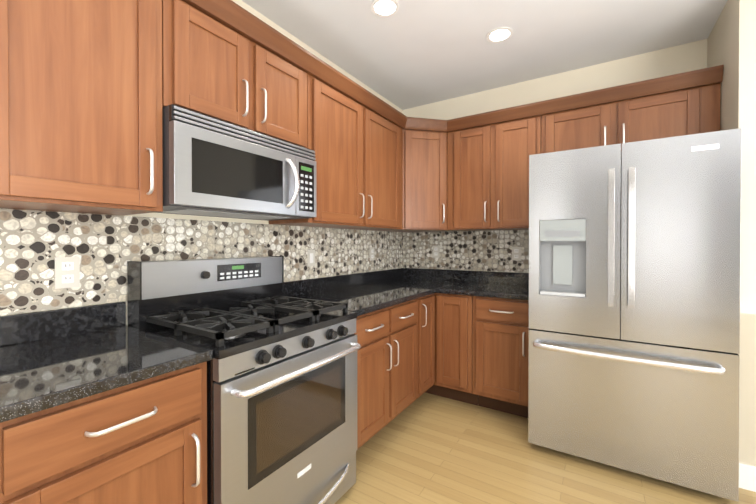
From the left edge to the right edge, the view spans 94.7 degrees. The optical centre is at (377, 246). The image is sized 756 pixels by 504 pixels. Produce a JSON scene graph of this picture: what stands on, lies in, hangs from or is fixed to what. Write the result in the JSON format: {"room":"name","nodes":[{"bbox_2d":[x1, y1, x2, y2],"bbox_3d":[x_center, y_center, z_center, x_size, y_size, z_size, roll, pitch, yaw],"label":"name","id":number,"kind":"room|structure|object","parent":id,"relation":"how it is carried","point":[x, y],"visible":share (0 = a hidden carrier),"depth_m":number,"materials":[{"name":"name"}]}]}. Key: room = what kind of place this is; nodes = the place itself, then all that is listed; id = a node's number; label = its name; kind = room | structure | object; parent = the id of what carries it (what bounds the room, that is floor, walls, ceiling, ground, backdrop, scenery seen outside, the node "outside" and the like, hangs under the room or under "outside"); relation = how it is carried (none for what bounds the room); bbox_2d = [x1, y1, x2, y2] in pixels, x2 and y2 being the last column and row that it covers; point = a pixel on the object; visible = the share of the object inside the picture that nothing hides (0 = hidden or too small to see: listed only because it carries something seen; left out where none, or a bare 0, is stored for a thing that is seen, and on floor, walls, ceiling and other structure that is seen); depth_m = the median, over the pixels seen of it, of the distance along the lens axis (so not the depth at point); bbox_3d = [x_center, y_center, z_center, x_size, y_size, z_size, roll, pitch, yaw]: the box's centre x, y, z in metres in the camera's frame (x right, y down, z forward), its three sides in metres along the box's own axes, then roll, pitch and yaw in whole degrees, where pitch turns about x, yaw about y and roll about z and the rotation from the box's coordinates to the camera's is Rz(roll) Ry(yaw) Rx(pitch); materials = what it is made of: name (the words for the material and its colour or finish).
{"room":"kitchen","nodes":[
{"label":"kitchen","id":0,"kind":"room"},
{"bbox_2d":[1,0,401,325],"bbox_3d":[-1.672,-0.063,0.691,0.150,2.630,7.232,0,0,32],"label":"wall","id":1,"kind":"structure","parent":0,"point":[251,10],"depth_m":2.05,"materials":[{"name":"beige paint"}]},
{"bbox_2d":[0,0,162,215],"bbox_3d":[-1.049,-0.553,1.167,0.384,0.847,0.483,0,0,32],"label":"upper cabinet","id":2,"kind":"object","parent":1,"relation":"attached to","point":[80,106],"visible":1,"depth_m":1.09,"materials":[{"name":"brown wood"}]},
{"bbox_2d":[0,208,402,315],"bbox_3d":[-0.613,0.045,2.210,0.008,0.361,3.232,0,0,32],"label":"wall tiles","id":3,"kind":"structure","parent":1,"relation":"attached to","point":[34,244],"depth_m":1.48,"materials":[{"name":"tile"}]},
{"bbox_2d":[55,257,79,288],"bbox_3d":[-1.172,0.098,1.315,0.008,0.116,0.072,0,0,32],"label":"electrical outlet","id":4,"kind":"object","parent":3,"relation":"attached to","point":[67,272],"visible":1,"depth_m":1.31,"materials":[{"name":"white plastic"}]},
{"bbox_2d":[307,250,314,266],"bbox_3d":[-0.464,0.080,2.428,0.010,0.116,0.072,0,0,32],"label":"outlet","id":5,"kind":"object","parent":3,"relation":"attached to","point":[310,257],"visible":1,"depth_m":2.42,"materials":[{"name":"grey plastic"}]},
{"bbox_2d":[370,247,374,260],"bbox_3d":[-0.051,0.065,3.078,0.008,0.116,0.072,0,0,32],"label":"electrical outlet","id":6,"kind":"object","parent":3,"relation":"attached to","point":[372,253],"visible":1,"depth_m":3.08,"materials":[{"name":"grey plastic"}]},
{"bbox_2d":[162,0,306,147],"bbox_3d":[-0.713,-0.755,1.693,0.384,0.449,0.760,0,0,32],"label":"upper cabinet","id":7,"kind":"object","parent":1,"relation":"attached to","point":[213,67],"visible":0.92,"depth_m":1.51,"materials":[{"name":"brown wood"}]},
{"bbox_2d":[154,104,316,220],"bbox_3d":[-0.686,-0.338,1.679,0.446,0.373,0.756,0,0,32],"label":"over-the-range microwave","id":8,"kind":"object","parent":7,"relation":"attached to","point":[213,167],"visible":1,"depth_m":1.48,"materials":[{"name":"grey metal"}]},
{"bbox_2d":[269,73,401,229],"bbox_3d":[-0.211,-0.562,2.485,0.384,0.847,1.105,0,0,32],"label":"upper cabinet","id":9,"kind":"object","parent":1,"relation":"attached to","point":[355,146],"visible":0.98,"depth_m":2.27,"materials":[{"name":"brown wood"}]},
{"bbox_2d":[183,0,723,131],"bbox_3d":[0.326,-1.002,1.533,2.303,0.086,2.682,0,0,32],"label":"crown molding","id":10,"kind":"structure","parent":9,"relation":"attached to","point":[231,14],"depth_m":2.17,"materials":[{"name":"brown wood"}]},
{"bbox_2d":[373,129,453,231],"bbox_3d":[0.347,-0.567,3.148,0.614,0.847,0.608,0,0,32],"label":"upper cabinet","id":11,"kind":"object","parent":1,"relation":"attached to","point":[424,181],"visible":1,"depth_m":2.91,"materials":[{"name":"brown wood"}]},
{"bbox_2d":[242,0,726,109],"bbox_3d":[0.714,-1.416,-0.925,6.000,0.100,7.482,0,0,32],"label":"ceiling","id":12,"kind":"structure","parent":0,"point":[411,54],"depth_m":2.29,"materials":[{"name":"paint"}]},
{"bbox_2d":[371,0,398,16],"bbox_3d":[0.041,-1.384,2.014,0.164,0.005,0.164,0,0,32],"label":"recessed light","id":13,"kind":"object","parent":12,"relation":"in","point":[384,8],"visible":1,"depth_m":2.01,"materials":[{"name":"white paint"}]},
{"bbox_2d":[486,27,512,42],"bbox_3d":[0.796,-1.386,2.280,0.164,0.005,0.164,0,0,32],"label":"recessed light","id":14,"kind":"object","parent":12,"relation":"in","point":[499,34],"visible":1,"depth_m":2.27,"materials":[{"name":"white paint"}]},
{"bbox_2d":[335,393,755,503],"bbox_3d":[0.714,1.314,-0.905,6.000,0.100,7.482,0,0,32],"label":"floor","id":15,"kind":"structure","parent":0,"point":[425,448],"depth_m":1.93,"materials":[{"name":"brown wood"}]},
{"bbox_2d":[0,361,206,503],"bbox_3d":[-0.936,0.811,1.093,0.664,0.876,0.504,0,0,32],"label":"base cabinet","id":16,"kind":"object","parent":15,"relation":"on","point":[143,442],"visible":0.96,"depth_m":0.92,"materials":[{"name":"brown wood"}]},
{"bbox_2d":[0,301,212,422],"bbox_3d":[-0.951,0.303,1.086,0.643,0.134,0.526,0,0,32],"label":"countertop","id":17,"kind":"structure","parent":16,"relation":"on","point":[51,358],"depth_m":1.07,"materials":[{"name":"black stone"}]},
{"bbox_2d":[127,256,360,503],"bbox_3d":[-0.552,0.653,1.601,0.713,1.186,0.760,0,0,32],"label":"stove","id":18,"kind":"object","parent":15,"relation":"on","point":[281,399],"visible":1,"depth_m":1.44,"materials":[{"name":"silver metal"}]},
{"bbox_2d":[354,299,416,448],"bbox_3d":[-0.174,0.803,2.291,0.664,0.876,0.799,0,0,32],"label":"base cabinet","id":19,"kind":"object","parent":15,"relation":"on","point":[387,369],"visible":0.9,"depth_m":2.08,"materials":[{"name":"brown wood"}]},
{"bbox_2d":[416,293,477,405],"bbox_3d":[0.392,0.798,2.949,0.912,0.876,0.912,0,0,32],"label":"base cabinet","id":20,"kind":"object","parent":15,"relation":"on","point":[444,322],"visible":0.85,"depth_m":2.63,"materials":[{"name":"brown wood"}]},
{"bbox_2d":[282,268,459,315],"bbox_3d":[0.070,0.291,2.674,0.660,0.134,1.716,0,0,32],"label":"countertop","id":21,"kind":"structure","parent":20,"relation":"on","point":[366,292],"depth_m":2.55,"materials":[{"name":"black stone"}]},
{"bbox_2d":[440,270,528,299],"bbox_3d":[0.915,0.291,2.757,0.678,0.134,0.668,0,0,32],"label":"countertop","id":22,"kind":"structure","parent":20,"relation":"on","point":[508,285],"depth_m":2.93,"materials":[{"name":"black stone"}]},
{"bbox_2d":[472,296,528,417],"bbox_3d":[1.024,0.800,2.695,0.420,0.876,0.664,0,0,32],"label":"base cabinet","id":23,"kind":"object","parent":15,"relation":"on","point":[500,340],"visible":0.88,"depth_m":2.46,"materials":[{"name":"brown wood"}]},
{"bbox_2d":[528,128,740,501],"bbox_3d":[1.505,0.344,2.189,0.915,1.796,0.938,0,0,32],"label":"fridge","id":24,"kind":"object","parent":15,"relation":"on","point":[634,311],"visible":1,"depth_m":1.81,"materials":[{"name":"grey metal"}]},
{"bbox_2d":[402,39,706,272],"bbox_3d":[1.266,-0.079,3.018,2.311,2.630,0.150,0,0,32],"label":"wall","id":25,"kind":"structure","parent":0,"point":[686,57],"depth_m":2.74,"materials":[{"name":"beige paint"}]},
{"bbox_2d":[403,230,528,272],"bbox_3d":[0.833,0.038,3.201,1.368,0.361,0.008,0,0,32],"label":"wall tile","id":26,"kind":"structure","parent":25,"relation":"attached to","point":[478,250],"depth_m":3.20,"materials":[{"name":"tile"}]},
{"bbox_2d":[433,246,439,257],"bbox_3d":[0.560,0.048,3.364,0.072,0.116,0.008,0,0,32],"label":"electrical outlet","id":27,"kind":"object","parent":26,"relation":"attached to","point":[436,251],"visible":1,"depth_m":3.36,"materials":[{"name":"grey plastic"}]},
{"bbox_2d":[512,247,520,260],"bbox_3d":[1.181,0.061,2.970,0.072,0.116,0.008,0,0,32],"label":"electrical outlet","id":28,"kind":"object","parent":26,"relation":"attached to","point":[516,253],"visible":1,"depth_m":2.97,"materials":[{"name":"grey plastic"}]},
{"bbox_2d":[447,116,540,230],"bbox_3d":[0.970,-0.565,2.885,0.726,0.847,0.384,0,0,32],"label":"upper cabinet","id":29,"kind":"object","parent":25,"relation":"attached to","point":[487,177],"visible":0.9,"depth_m":2.76,"materials":[{"name":"brown wood"}]},
{"bbox_2d":[541,83,720,153],"bbox_3d":[1.686,-0.788,2.428,0.965,0.395,0.384,0,0,32],"label":"upper cabinet","id":30,"kind":"object","parent":25,"relation":"attached to","point":[696,110],"visible":0.52,"depth_m":2.26,"materials":[{"name":"brown wood"}]},
{"bbox_2d":[707,0,755,466],"bbox_3d":[3.459,-0.067,1.249,3.289,2.630,0.782,0,0,32],"label":"wall","id":31,"kind":"structure","parent":0,"point":[731,43],"depth_m":1.79,"materials":[{"name":"beige paint"}]},
{"bbox_2d":[739,463,755,491],"bbox_3d":[3.288,1.188,1.002,3.303,0.125,0.194,0,0,32],"label":"baseboard","id":32,"kind":"structure","parent":31,"relation":"attached to","point":[747,477],"depth_m":1.78,"materials":[{"name":"white paint"}]}
]}

